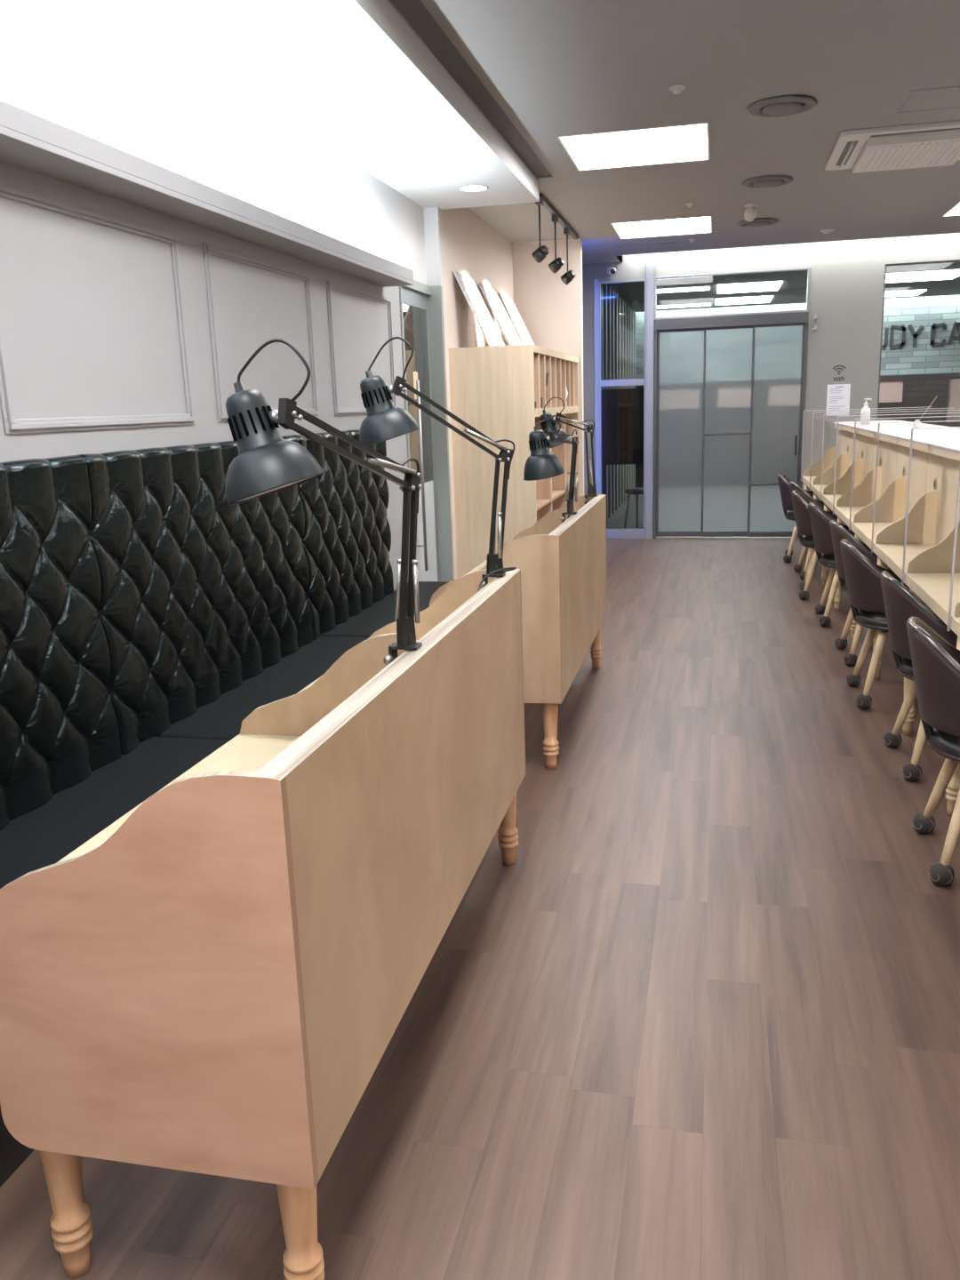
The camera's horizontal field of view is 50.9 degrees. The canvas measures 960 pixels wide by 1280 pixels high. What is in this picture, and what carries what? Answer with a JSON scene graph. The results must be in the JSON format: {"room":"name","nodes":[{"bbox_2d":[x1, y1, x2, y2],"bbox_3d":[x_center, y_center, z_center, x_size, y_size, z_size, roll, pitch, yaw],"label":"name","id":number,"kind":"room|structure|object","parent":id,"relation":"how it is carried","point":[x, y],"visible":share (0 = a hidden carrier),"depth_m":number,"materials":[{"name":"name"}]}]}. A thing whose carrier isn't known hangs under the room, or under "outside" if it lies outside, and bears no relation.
{"room":"study cafe","nodes":[
{"label":"study cafe","id":0,"kind":"room"},
{"bbox_2d":[0,160,422,591],"bbox_3d":[-1.637,-0.030,2.041,0.150,2.340,11.150,1,13,13],"label":"wall","id":1,"kind":"structure","parent":0,"point":[88,309],"depth_m":3.60,"materials":[{"name":"white paint"}]},
{"bbox_2d":[0,180,194,434],"bbox_3d":[-1.238,-1.049,3.310,0.018,0.696,1.090,1,13,13],"label":"trim","id":2,"kind":"structure","parent":1,"relation":"attached to","point":[12,426],"depth_m":3.27,"materials":[{"name":"white wood"}]},
{"bbox_2d":[0,99,413,287],"bbox_3d":[-1.623,-1.014,1.262,0.190,0.083,10.130,1,13,13],"label":"trim","id":3,"kind":"structure","parent":1,"relation":"attached to","point":[30,141],"depth_m":3.39,"materials":[{"name":"white paint"}]},
{"bbox_2d":[202,240,319,422],"bbox_3d":[-0.949,-1.348,4.532,0.018,0.693,1.070,1,13,13],"label":"trim","id":4,"kind":"structure","parent":1,"relation":"attached to","point":[208,248],"depth_m":4.16,"materials":[{"name":"white wood"}]},
{"bbox_2d":[325,279,396,415],"bbox_3d":[-0.658,-1.646,5.768,0.018,0.691,1.060,1,13,13],"label":"trim","id":5,"kind":"structure","parent":1,"relation":"attached to","point":[331,284],"depth_m":5.46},
{"bbox_2d":[401,287,439,581],"bbox_3d":[-0.379,-1.207,6.962,0.080,2.290,0.625,1,13,13],"label":"door","id":6,"kind":"structure","parent":1,"relation":"in","point":[414,304],"depth_m":6.95,"materials":[{"name":"metal"}]},
{"bbox_2d":[399,280,454,581],"bbox_3d":[-0.364,-1.233,6.960,0.130,2.360,0.710,1,13,13],"label":"trim","id":7,"kind":"structure","parent":1,"relation":"attached to","point":[436,325],"depth_m":7.17,"materials":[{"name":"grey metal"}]},
{"bbox_2d":[0,0,514,579],"bbox_3d":[-1.310,-0.647,3.184,0.250,3.000,13.745,1,13,13],"label":"wall","id":8,"kind":"structure","parent":0,"point":[84,67],"depth_m":4.08,"materials":[{"name":"white paint"}]},
{"bbox_2d":[100,0,539,209],"bbox_3d":[-1.244,-1.744,1.568,0.803,0.125,11.213,1,13,13],"label":"ceiling","id":9,"kind":"structure","parent":0,"point":[354,76],"depth_m":4.22,"materials":[{"name":"white paint"}]},
{"bbox_2d":[457,184,488,191],"bbox_3d":[-0.042,-2.818,6.295,0.190,0.012,0.190,1,13,13],"label":"recessed light","id":10,"kind":"object","parent":9,"relation":"in","point":[468,188],"visible":1,"depth_m":6.27,"materials":[{"name":"white paint"}]},
{"bbox_2d":[0,487,959,1279],"bbox_3d":[3.292,-0.081,6.909,7.900,0.100,22.800,1,13,13],"label":"floor","id":11,"kind":"structure","parent":0,"point":[702,1022],"depth_m":2.58,"materials":[{"name":"brown wood"}]},
{"bbox_2d":[0,429,449,1187],"bbox_3d":[-0.979,0.124,3.262,0.650,1.440,6.707,1,13,13],"label":"tufted sofa","id":12,"kind":"object","parent":11,"relation":"on","point":[145,615],"visible":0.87,"depth_m":3.45,"materials":[{"name":"black leather"}]},
{"bbox_2d":[0,455,121,831],"bbox_3d":[-1.439,0.099,2.469,0.108,1.000,1.670,1,13,13],"label":"cushion","id":13,"kind":"object","parent":12,"relation":"on","point":[60,712],"depth_m":2.99,"materials":[{"name":"black leather"}]},
{"bbox_2d":[0,736,229,888],"bbox_3d":[-1.058,0.572,2.789,0.575,0.110,1.544,1,13,13],"label":"seat cushion","id":14,"kind":"object","parent":12,"relation":"on","point":[37,836],"depth_m":2.97,"materials":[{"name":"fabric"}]},
{"bbox_2d":[77,435,312,754],"bbox_3d":[-1.066,-0.283,4.051,0.108,1.000,1.670,1,13,13],"label":"cushion","id":15,"kind":"object","parent":12,"relation":"on","point":[203,596],"depth_m":3.75,"materials":[{"name":"black leather"}]},
{"bbox_2d":[160,636,368,740],"bbox_3d":[-0.710,0.215,4.267,0.575,0.110,1.564,1,13,13],"label":"seat cushion","id":16,"kind":"object","parent":12,"relation":"on","point":[221,716],"depth_m":4.10,"materials":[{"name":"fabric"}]},
{"bbox_2d":[292,429,393,639],"bbox_3d":[-0.734,-0.623,5.458,0.108,1.000,1.300,1,13,13],"label":"cushion","id":17,"kind":"object","parent":12,"relation":"on","point":[346,538],"depth_m":5.32,"materials":[{"name":"black leather"}]},
{"bbox_2d":[320,581,449,637],"bbox_3d":[-0.358,-0.146,5.759,0.575,0.110,1.574,1,13,13],"label":"seat cushion","id":18,"kind":"object","parent":12,"relation":"on","point":[372,616],"depth_m":5.49,"materials":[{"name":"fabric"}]},
{"bbox_2d":[0,568,526,1279],"bbox_3d":[-0.346,0.469,2.573,0.580,1.040,1.917,1,13,13],"label":"desk","id":19,"kind":"object","parent":11,"relation":"on","point":[215,980],"visible":0.98,"depth_m":1.69,"materials":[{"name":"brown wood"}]},
{"bbox_2d":[225,338,422,663],"bbox_3d":[-0.303,-0.225,2.024,0.180,0.714,0.523,4,14,24],"label":"desk lamp","id":20,"kind":"object","parent":19,"relation":"attached to","point":[266,463],"visible":0.97,"depth_m":1.81,"materials":[{"name":"black metal"}]},
{"bbox_2d":[359,336,516,591],"bbox_3d":[-0.128,-0.485,3.046,0.428,0.826,0.313,1,13,13],"label":"desk lamp","id":21,"kind":"object","parent":19,"relation":"attached to","point":[384,421],"visible":0.92,"depth_m":2.95,"materials":[{"name":"black metal"}]},
{"bbox_2d":[448,344,579,578],"bbox_3d":[0.376,-1.406,8.497,0.612,1.950,2.428,1,13,13],"label":"shelving cabinet","id":22,"kind":"object","parent":11,"relation":"on","point":[494,389],"visible":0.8,"depth_m":7.33,"materials":[{"name":"beige wood"}]},
{"bbox_2d":[452,271,504,346],"bbox_3d":[0.007,-2.457,7.558,0.267,0.541,0.590,1,13,13],"label":"board","id":23,"kind":"object","parent":22,"relation":"on","point":[468,286],"visible":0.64,"depth_m":7.50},
{"bbox_2d":[478,282,521,345],"bbox_3d":[0.194,-2.648,8.349,0.267,0.541,0.620,1,13,13],"label":"board","id":24,"kind":"object","parent":22,"relation":"on","point":[492,299],"visible":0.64,"depth_m":8.28,"materials":[{"name":"white"}]},
{"bbox_2d":[498,292,534,344],"bbox_3d":[0.361,-2.819,9.055,0.267,0.541,0.550,1,13,13],"label":"board","id":25,"kind":"object","parent":22,"relation":"on","point":[508,301],"visible":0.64,"depth_m":8.98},
{"bbox_2d":[545,370,548,397],"bbox_3d":[0.502,-1.935,7.761,0.049,0.280,0.113,0,13,9],"label":"earphone cord","id":26,"kind":"object","parent":22,"relation":"on","point":[547,372],"visible":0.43,"depth_m":7.72,"materials":[{"name":"white plastic"}]},
{"bbox_2d":[534,405,578,416],"bbox_3d":[0.367,-1.897,8.380,0.590,0.060,2.388,1,13,13],"label":"shelf","id":27,"kind":"object","parent":22,"relation":"attached to","point":[569,411],"depth_m":8.35,"materials":[{"name":"beige wood"}]},
{"bbox_2d":[536,482,578,510],"bbox_3d":[0.389,-1.226,8.537,0.588,0.020,2.388,1,13,13],"label":"shelf","id":28,"kind":"object","parent":22,"relation":"attached to","point":[542,500],"depth_m":8.05,"materials":[{"name":"beige wood"}]},
{"bbox_2d":[429,494,606,769],"bbox_3d":[0.258,-0.149,5.133,0.580,1.040,1.820,1,13,13],"label":"desk","id":29,"kind":"object","parent":11,"relation":"on","point":[563,566],"visible":0.58,"depth_m":4.32,"materials":[{"name":"brown wood"}]},
{"bbox_2d":[523,418,579,523],"bbox_3d":[0.332,-0.754,4.681,0.186,0.536,0.460,2,14,18],"label":"desk lamp","id":30,"kind":"object","parent":29,"relation":"attached to","point":[541,464],"visible":0.98,"depth_m":4.49,"materials":[{"name":"black metal"}]},
{"bbox_2d":[539,396,597,505],"bbox_3d":[0.498,-1.066,5.721,0.325,0.616,0.187,1,13,13],"label":"desk lamp","id":31,"kind":"object","parent":29,"relation":"attached to","point":[548,426],"visible":0.8,"depth_m":5.68,"materials":[{"name":"black metal"}]},
{"bbox_2d":[600,284,635,521],"bbox_3d":[2.018,-3.471,14.834,0.120,2.980,6.200,1,13,13],"label":"screen","id":32,"kind":"object","parent":11,"relation":"on","point":[618,318],"visible":0.49,"depth_m":14.40,"materials":[{"name":"grey metal"}]},
{"bbox_2d":[601,387,643,495],"bbox_3d":[1.816,-2.207,12.311,0.650,1.680,0.050,1,13,13],"label":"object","id":33,"kind":"object","parent":11,"relation":"on","point":[622,409],"visible":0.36,"depth_m":12.22,"materials":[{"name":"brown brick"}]},
{"bbox_2d":[624,488,643,527],"bbox_3d":[1.896,-1.567,12.156,0.297,0.501,0.297,7,16,35],"label":"stool","id":34,"kind":"object","parent":11,"relation":"on","point":[634,491],"visible":0.72,"depth_m":12.05,"materials":[{"name":"metal"}]},
{"bbox_2d":[777,473,813,562],"bbox_3d":[3.093,-1.167,9.568,0.542,0.817,0.523,3,14,19],"label":"tub chair","id":35,"kind":"object","parent":11,"relation":"on","point":[783,480],"visible":0.41,"depth_m":9.48,"materials":[{"name":"black leather"}]},
{"bbox_2d":[789,480,823,580],"bbox_3d":[2.939,-0.959,8.699,0.542,0.817,0.523,0,13,10],"label":"tub chair","id":36,"kind":"object","parent":11,"relation":"on","point":[797,567],"visible":0.3,"depth_m":8.59,"materials":[{"name":"black leather"}]},
{"bbox_2d":[791,489,837,599],"bbox_3d":[2.691,-0.750,7.842,0.542,0.817,0.523,2,14,17],"label":"tub chair","id":37,"kind":"object","parent":11,"relation":"on","point":[800,502],"visible":0.49,"depth_m":7.75,"materials":[{"name":"black leather"}]},
{"bbox_2d":[808,502,855,626],"bbox_3d":[2.531,-0.536,6.947,0.542,0.817,0.523,1,14,14],"label":"tub chair","id":38,"kind":"object","parent":11,"relation":"on","point":[820,520],"visible":0.5,"depth_m":6.85,"materials":[{"name":"black leather"}]},
{"bbox_2d":[829,520,889,665],"bbox_3d":[2.330,-0.294,5.943,0.542,0.817,0.523,1,13,12],"label":"tub chair","id":39,"kind":"object","parent":11,"relation":"on","point":[838,532],"visible":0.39,"depth_m":5.85,"materials":[{"name":"black leather"}]},
{"bbox_2d":[840,538,909,709],"bbox_3d":[2.104,-0.098,5.137,0.542,0.817,0.523,1,13,13],"label":"tub chair","id":40,"kind":"object","parent":11,"relation":"on","point":[862,575],"visible":0.57,"depth_m":5.03,"materials":[{"name":"black leather"}]},
{"bbox_2d":[802,420,959,816],"bbox_3d":[2.697,-0.414,5.396,1.130,1.275,9.620,1,13,13],"label":"table","id":41,"kind":"object","parent":11,"relation":"on","point":[935,553],"visible":0.7,"depth_m":5.80,"materials":[{"name":"brown wood"}]},
{"bbox_2d":[860,398,871,424],"bbox_3d":[3.298,-1.955,8.618,0.077,0.220,0.077,-10,15,-31],"label":"pump bottle","id":42,"kind":"object","parent":41,"relation":"on","point":[865,409],"visible":1,"depth_m":8.60,"materials":[{"name":"white plastic"}]},
{"bbox_2d":[800,407,931,481],"bbox_3d":[3.746,-1.897,9.804,1.164,0.689,0.009,1,13,13],"label":"screen","id":43,"kind":"object","parent":41,"relation":"attached to","point":[903,407],"visible":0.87,"depth_m":9.87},
{"bbox_2d":[809,408,955,490],"bbox_3d":[3.523,-1.669,8.856,1.164,0.689,0.009,1,13,13],"label":"screen","id":44,"kind":"object","parent":41,"relation":"attached to","point":[933,408],"visible":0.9,"depth_m":8.92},
{"bbox_2d":[819,409,959,501],"bbox_3d":[3.309,-1.450,7.951,1.164,0.689,0.009,1,13,13],"label":"screen","id":45,"kind":"object","parent":41,"relation":"attached to","point":[945,410],"visible":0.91,"depth_m":8.02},
{"bbox_2d":[832,412,959,513],"bbox_3d":[3.096,-1.232,7.047,1.164,0.689,0.009,1,13,13],"label":"screen","id":46,"kind":"object","parent":41,"relation":"attached to","point":[944,412],"visible":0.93,"depth_m":7.12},
{"bbox_2d":[833,420,959,453],"bbox_3d":[2.642,-1.016,5.203,0.605,0.012,9.505,1,13,13],"label":"countertop","id":47,"kind":"structure","parent":41,"relation":"on","point":[926,436],"depth_m":6.70,"materials":[{"name":"stone"}]},
{"bbox_2d":[902,465,905,476],"bbox_3d":[2.653,-1.051,6.292,0.018,0.072,0.072,1,13,13],"label":"cable hole","id":48,"kind":"object","parent":41,"relation":"attached to","point":[904,467],"depth_m":6.27,"materials":[{"name":"brown wood"}]},
{"bbox_2d":[848,416,959,530],"bbox_3d":[2.882,-1.013,6.142,1.164,0.689,0.009,1,13,13],"label":"screen","id":49,"kind":"object","parent":41,"relation":"attached to","point":[850,525],"visible":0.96,"depth_m":6.24,"materials":[{"name":"clear plastic"}]},
{"bbox_2d":[871,420,959,552],"bbox_3d":[2.669,-0.794,5.237,1.164,0.689,0.009,1,13,13],"label":"screen","id":50,"kind":"object","parent":41,"relation":"attached to","point":[872,546],"visible":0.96,"depth_m":5.34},
{"bbox_2d":[912,396,936,427],"bbox_3d":[3.297,-1.690,7.469,0.156,0.226,0.060,1,13,13],"label":"reed diffuser","id":51,"kind":"object","parent":41,"relation":"on","point":[915,424],"visible":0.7,"depth_m":7.48,"materials":[{"name":"white plastic"}]},
{"bbox_2d":[901,426,959,583],"bbox_3d":[2.455,-0.576,4.332,1.164,0.689,0.009,1,13,13],"label":"screen","id":52,"kind":"object","parent":41,"relation":"attached to","point":[911,436],"visible":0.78,"depth_m":4.46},
{"bbox_2d":[933,477,936,489],"bbox_3d":[2.440,-0.833,5.387,0.018,0.072,0.072,1,13,13],"label":"cable hole","id":53,"kind":"object","parent":41,"relation":"attached to","point":[935,478],"depth_m":5.38,"materials":[{"name":"brown wood"}]},
{"bbox_2d":[947,461,959,631],"bbox_3d":[2.242,-0.357,3.427,1.164,0.689,0.009,1,13,13],"label":"screen","id":54,"kind":"object","parent":41,"relation":"attached to","point":[958,485],"visible":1,"depth_m":3.57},
{"bbox_2d":[880,570,957,781],"bbox_3d":[1.932,0.129,4.187,0.542,0.817,0.523,1,13,11],"label":"tub chair","id":55,"kind":"object","parent":11,"relation":"on","point":[900,604],"visible":0.67,"depth_m":4.09,"materials":[{"name":"black leather"}]},
{"bbox_2d":[906,616,959,886],"bbox_3d":[1.666,0.345,3.302,0.542,0.817,0.523,2,14,16],"label":"tub chair","id":56,"kind":"object","parent":11,"relation":"on","point":[935,661],"visible":1,"depth_m":3.21,"materials":[{"name":"brown leather"},{"name":"black vinyl"},{"name":"pale wood"}]},
{"bbox_2d":[512,238,583,495],"bbox_3d":[0.546,-2.226,9.672,0.884,3.000,0.100,1,13,13],"label":"wall","id":57,"kind":"structure","parent":0,"point":[550,309],"depth_m":9.38,"materials":[{"name":"beige paint"}]},
{"bbox_2d":[388,0,959,264],"bbox_3d":[1.969,-2.287,2.994,6.600,0.060,15.600,1,13,13],"label":"ceiling","id":58,"kind":"structure","parent":0,"point":[555,68],"depth_m":4.99,"materials":[{"name":"grey paint"}]},
{"bbox_2d":[391,0,551,176],"bbox_3d":[-0.815,-1.823,1.398,0.107,0.052,11.120,1,13,13],"label":"trim","id":59,"kind":"structure","parent":58,"relation":"attached to","point":[417,14],"depth_m":4.57,"materials":[{"name":"grey paint"}]},
{"bbox_2d":[539,193,577,239],"bbox_3d":[0.642,-3.391,8.117,0.035,0.032,1.980,1,13,13],"label":"track rail","id":60,"kind":"object","parent":58,"relation":"attached to","point":[546,204],"visible":0.71,"depth_m":7.96,"materials":[{"name":"black metal"}]},
{"bbox_2d":[532,196,549,263],"bbox_3d":[0.434,-2.934,7.223,0.124,0.437,0.116,1,13,13],"label":"track spotlight","id":61,"kind":"object","parent":60,"relation":"hanging from","point":[540,253],"visible":1,"depth_m":7.22,"materials":[{"name":"black metal"}]},
{"bbox_2d":[548,215,564,273],"bbox_3d":[0.599,-3.108,7.923,0.124,0.427,0.116,1,13,13],"label":"track spotlight","id":62,"kind":"object","parent":60,"relation":"hanging from","point":[557,263],"visible":1,"depth_m":7.92,"materials":[{"name":"black metal"}]},
{"bbox_2d":[560,228,575,284],"bbox_3d":[0.747,-3.249,8.550,0.124,0.447,0.116,1,13,13],"label":"track spotlight","id":63,"kind":"object","parent":60,"relation":"hanging from","point":[567,277],"visible":1,"depth_m":8.54,"materials":[{"name":"black metal"}]},
{"bbox_2d":[557,122,710,170],"bbox_3d":[0.936,-2.960,5.972,0.830,0.094,0.890,1,13,13],"label":"ceiling light","id":64,"kind":"object","parent":58,"relation":"attached to","point":[684,142],"visible":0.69,"depth_m":6.23,"materials":[{"name":"glowing white acrylic light diffuser"}]},
{"bbox_2d":[568,123,707,157],"bbox_3d":[0.934,-2.996,5.964,0.806,0.010,0.866,1,13,13],"label":"diffuser","id":65,"kind":"object","parent":64,"relation":"attached to","point":[686,139],"depth_m":6.15,"materials":[{"name":"white plastic"}]},
{"bbox_2d":[616,240,688,249],"bbox_3d":[1.666,-3.815,9.726,0.680,0.004,0.320,1,13,13],"label":"ceiling hatch","id":66,"kind":"object","parent":58,"relation":"attached to","point":[675,243],"visible":1,"depth_m":9.72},
{"bbox_2d":[610,216,711,239],"bbox_3d":[1.599,-3.640,8.786,0.830,0.094,0.870,1,13,13],"label":"ceiling light","id":67,"kind":"object","parent":58,"relation":"attached to","point":[692,225],"visible":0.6,"depth_m":9.13,"materials":[{"name":"white paint"}]},
{"bbox_2d":[617,216,710,229],"bbox_3d":[1.598,-3.676,8.778,0.806,0.010,0.846,1,13,13],"label":"diffuser","id":68,"kind":"object","parent":67,"relation":"attached to","point":[701,222],"depth_m":9.08,"materials":[{"name":"white plastic"}]},
{"bbox_2d":[668,84,686,94],"bbox_3d":[0.946,-2.634,4.830,0.080,0.030,0.080,1,13,13],"label":"smoke detector","id":69,"kind":"object","parent":58,"relation":"attached to","point":[676,89],"visible":1,"depth_m":4.81,"materials":[{"name":"white plastic"}]},
{"bbox_2d":[685,202,694,207],"bbox_3d":[1.612,-3.337,7.743,0.070,0.030,0.070,1,13,13],"label":"smoke detector","id":70,"kind":"object","parent":58,"relation":"attached to","point":[688,204],"visible":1,"depth_m":7.72,"materials":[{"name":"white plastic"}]},
{"bbox_2d":[744,203,757,221],"bbox_3d":[2.117,-3.338,7.878,0.102,0.123,0.106,1,13,13],"label":"dome camera","id":71,"kind":"object","parent":58,"relation":"attached to","point":[750,212],"visible":1,"depth_m":7.84,"materials":[{"name":"white plastic"}]},
{"bbox_2d":[737,217,779,226],"bbox_3d":[2.384,-3.570,8.634,0.344,0.034,0.344,1,13,13],"label":"ceiling vent","id":72,"kind":"object","parent":58,"relation":"in","point":[760,221],"visible":0.94,"depth_m":8.56,"materials":[{"name":"grey plastic"}]},
{"bbox_2d":[742,175,793,188],"bbox_3d":[1.998,-3.174,6.995,0.344,0.034,0.344,1,13,13],"label":"ceiling vent","id":73,"kind":"object","parent":58,"relation":"in","point":[769,180],"visible":1,"depth_m":6.93,"materials":[{"name":"grey plastic"}]},
{"bbox_2d":[747,95,817,117],"bbox_3d":[1.554,-2.735,5.179,0.344,0.034,0.344,1,13,13],"label":"ceiling vent","id":74,"kind":"object","parent":58,"relation":"in","point":[785,105],"visible":1,"depth_m":5.12,"materials":[{"name":"grey plastic"}]},
{"bbox_2d":[819,229,833,233],"bbox_3d":[3.175,-3.738,9.230,0.120,0.030,0.120,1,13,13],"label":"smoke detector","id":75,"kind":"object","parent":58,"relation":"attached to","point":[825,231],"visible":1,"depth_m":9.20,"materials":[{"name":"white plastic"}]},
{"bbox_2d":[824,120,959,173],"bbox_3d":[2.625,-2.965,6.085,0.950,0.068,0.950,1,13,13],"label":"air conditioner","id":76,"kind":"object","parent":58,"relation":"attached to","point":[929,144],"visible":1,"depth_m":5.96,"materials":[{"name":"white plastic"}]},
{"bbox_2d":[852,133,959,173],"bbox_3d":[2.640,-2.969,6.149,0.610,0.034,0.740,1,13,13],"label":"grille","id":77,"kind":"object","parent":76,"relation":"attached to","point":[936,150],"depth_m":6.07,"materials":[{"name":"white plastic"}]},
{"bbox_2d":[895,85,959,113],"bbox_3d":[2.402,-2.774,5.159,0.450,0.004,0.420,1,13,13],"label":"ceiling hatch","id":78,"kind":"object","parent":58,"relation":"attached to","point":[941,98],"visible":1,"depth_m":5.18,"materials":[{"name":"white paint"}]},
{"bbox_2d":[941,201,959,216],"bbox_3d":[4.293,-3.587,8.164,0.850,0.094,0.870,1,13,13],"label":"ceiling light","id":79,"kind":"object","parent":58,"relation":"attached to","point":[955,211],"visible":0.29,"depth_m":8.64,"materials":[{"name":"white paint"}]},
{"bbox_2d":[582,232,959,495],"bbox_3d":[4.039,-2.712,10.715,6.060,3.240,0.150,1,13,13],"label":"wall","id":80,"kind":"structure","parent":0,"point":[847,277],"depth_m":10.59,"materials":[{"name":"white paint"}]},
{"bbox_2d":[606,266,615,275],"bbox_3d":[1.403,-3.956,10.826,0.091,0.096,0.261,-2,13,0],"label":"camera","id":81,"kind":"object","parent":80,"relation":"attached to","point":[610,270],"visible":1,"depth_m":10.72,"materials":[{"name":"white plastic"}]},
{"bbox_2d":[598,279,646,530],"bbox_3d":[1.598,-2.585,11.279,0.515,2.720,0.090,1,13,13],"label":"window","id":82,"kind":"structure","parent":80,"relation":"in","point":[634,381],"depth_m":11.19,"materials":[{"name":"metal"}]},
{"bbox_2d":[593,257,654,538],"bbox_3d":[1.610,-2.641,11.252,0.650,3.020,0.150,1,13,13],"label":"trim","id":83,"kind":"structure","parent":80,"relation":"attached to","point":[647,533],"depth_m":11.18,"materials":[{"name":"metal"}]},
{"bbox_2d":[656,322,805,536],"bbox_3d":[2.727,-2.266,11.096,1.542,2.263,0.058,2,14,16],"label":"door","id":84,"kind":"structure","parent":80,"relation":"in","point":[730,399],"depth_m":11.08,"materials":[{"name":"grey glass"}]},
{"bbox_2d":[652,312,808,538],"bbox_3d":[2.722,-2.312,11.080,1.605,2.385,0.130,1,13,13],"label":"trim","id":85,"kind":"structure","parent":80,"relation":"attached to","point":[796,317],"depth_m":10.82,"materials":[{"name":"grey metal"}]},
{"bbox_2d":[654,266,810,319],"bbox_3d":[2.674,-3.689,10.757,1.605,0.445,0.092,1,13,13],"label":"window","id":86,"kind":"structure","parent":80,"relation":"in","point":[808,269],"depth_m":10.71,"materials":[{"name":"metal"}]},
{"bbox_2d":[617,232,952,262],"bbox_3d":[4.159,-4.086,9.985,5.550,0.240,0.550,1,13,13],"label":"trim","id":87,"kind":"structure","parent":80,"relation":"attached to","point":[949,233],"depth_m":10.03,"materials":[{"name":"white paint"}]},
{"bbox_2d":[825,384,850,415],"bbox_3d":[3.813,-2.554,10.723,0.233,0.325,0.004,1,13,13],"label":"paper notice","id":88,"kind":"object","parent":80,"relation":"attached to","point":[837,395],"visible":1,"depth_m":10.72,"materials":[{"name":"white paper"}]},
{"bbox_2d":[828,386,843,410],"bbox_3d":[3.803,-2.570,10.720,0.164,0.248,0.001,1,13,13],"label":"print","id":89,"kind":"object","parent":88,"relation":"attached to","point":[836,394],"depth_m":10.72},
{"bbox_2d":[832,365,845,383],"bbox_3d":[3.801,-2.807,10.667,0.136,0.199,0.003,1,13,13],"label":"sign","id":90,"kind":"object","parent":80,"relation":"attached to","point":[836,365],"visible":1,"depth_m":10.66,"materials":[{"name":"black plastic"}]},
{"bbox_2d":[876,259,959,420],"bbox_3d":[5.290,-2.933,10.324,2.255,1.865,0.050,1,13,13],"label":"window","id":91,"kind":"structure","parent":80,"relation":"in","point":[956,260],"depth_m":10.39,"materials":[{"name":"metal"}]},
{"bbox_2d":[607,262,959,311],"bbox_3d":[4.957,-5.010,13.690,7.900,0.300,6.950,1,13,13],"label":"ceiling","id":92,"kind":"structure","parent":0,"point":[793,289],"depth_m":14.21,"materials":[{"name":"grey paint"}]},
{"bbox_2d":[656,286,709,293],"bbox_3d":[2.759,-4.806,13.836,0.760,0.013,0.350,1,13,13],"label":"recessed light","id":93,"kind":"object","parent":92,"relation":"in","point":[707,288],"visible":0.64,"depth_m":13.77,"materials":[{"name":"white plastic"}]},
{"bbox_2d":[656,303,710,308],"bbox_3d":[3.289,-5.390,16.261,0.840,0.013,0.350,1,13,13],"label":"recessed light","id":94,"kind":"object","parent":92,"relation":"in","point":[703,304],"visible":0.86,"depth_m":16.19,"materials":[{"name":"white plastic"}]},
{"bbox_2d":[715,296,773,305],"bbox_3d":[4.102,-5.287,15.698,0.840,0.013,1.000,1,13,13],"label":"recessed light","id":95,"kind":"object","parent":92,"relation":"in","point":[760,299],"visible":1,"depth_m":15.60,"materials":[{"name":"white plastic"}]},
{"bbox_2d":[717,280,782,294],"bbox_3d":[3.691,-4.840,13.845,0.830,0.013,1.100,1,13,13],"label":"recessed light","id":96,"kind":"object","parent":92,"relation":"in","point":[764,286],"visible":1,"depth_m":13.75,"materials":[{"name":"white plastic"}]},
{"bbox_2d":[884,289,926,296],"bbox_3d":[6.302,-5.313,15.489,0.900,0.013,0.800,1,13,13],"label":"recessed light","id":97,"kind":"object","parent":92,"relation":"in","point":[900,293],"visible":0.64,"depth_m":15.33,"materials":[{"name":"white plastic"}]},
{"bbox_2d":[885,269,959,282],"bbox_3d":[5.736,-4.758,13.198,1.050,0.013,1.050,1,13,13],"label":"recessed light","id":98,"kind":"object","parent":92,"relation":"in","point":[941,275],"visible":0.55,"depth_m":13.10,"materials":[{"name":"white plastic"}]},
{"bbox_2d":[635,295,959,487],"bbox_3d":[5.771,-4.302,17.273,7.700,3.240,0.120,1,13,13],"label":"wall","id":99,"kind":"structure","parent":0,"point":[916,311],"depth_m":16.81,"materials":[{"name":"brick"}]},
{"bbox_2d":[881,324,923,349],"bbox_3d":[7.016,-5.041,16.738,0.619,0.384,0.040,1,13,13],"label":"wall sign","id":100,"kind":"object","parent":99,"relation":"attached to","point":[902,327],"depth_m":16.72,"materials":[{"name":"black metal"}]},
{"bbox_2d":[929,321,959,347],"bbox_3d":[7.657,-5.027,16.590,0.456,0.380,0.040,1,13,13],"label":"wall sign","id":101,"kind":"object","parent":99,"relation":"attached to","point":[933,326],"depth_m":16.57,"materials":[{"name":"black metal"}]},
{"bbox_2d":[912,419,921,427],"bbox_3d":[3.253,-1.610,7.498,0.060,0.060,0.060,1,13,13],"label":"jar","id":102,"kind":"object","parent":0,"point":[915,424],"depth_m":7.48,"materials":[{"name":"white plastic"}]},
{"bbox_2d":[879,377,959,422],"bbox_3d":[5.877,-4.047,17.310,5.500,0.720,0.040,1,13,13],"label":"niche","id":103,"kind":"object","parent":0,"point":[890,391],"visible":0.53,"depth_m":16.93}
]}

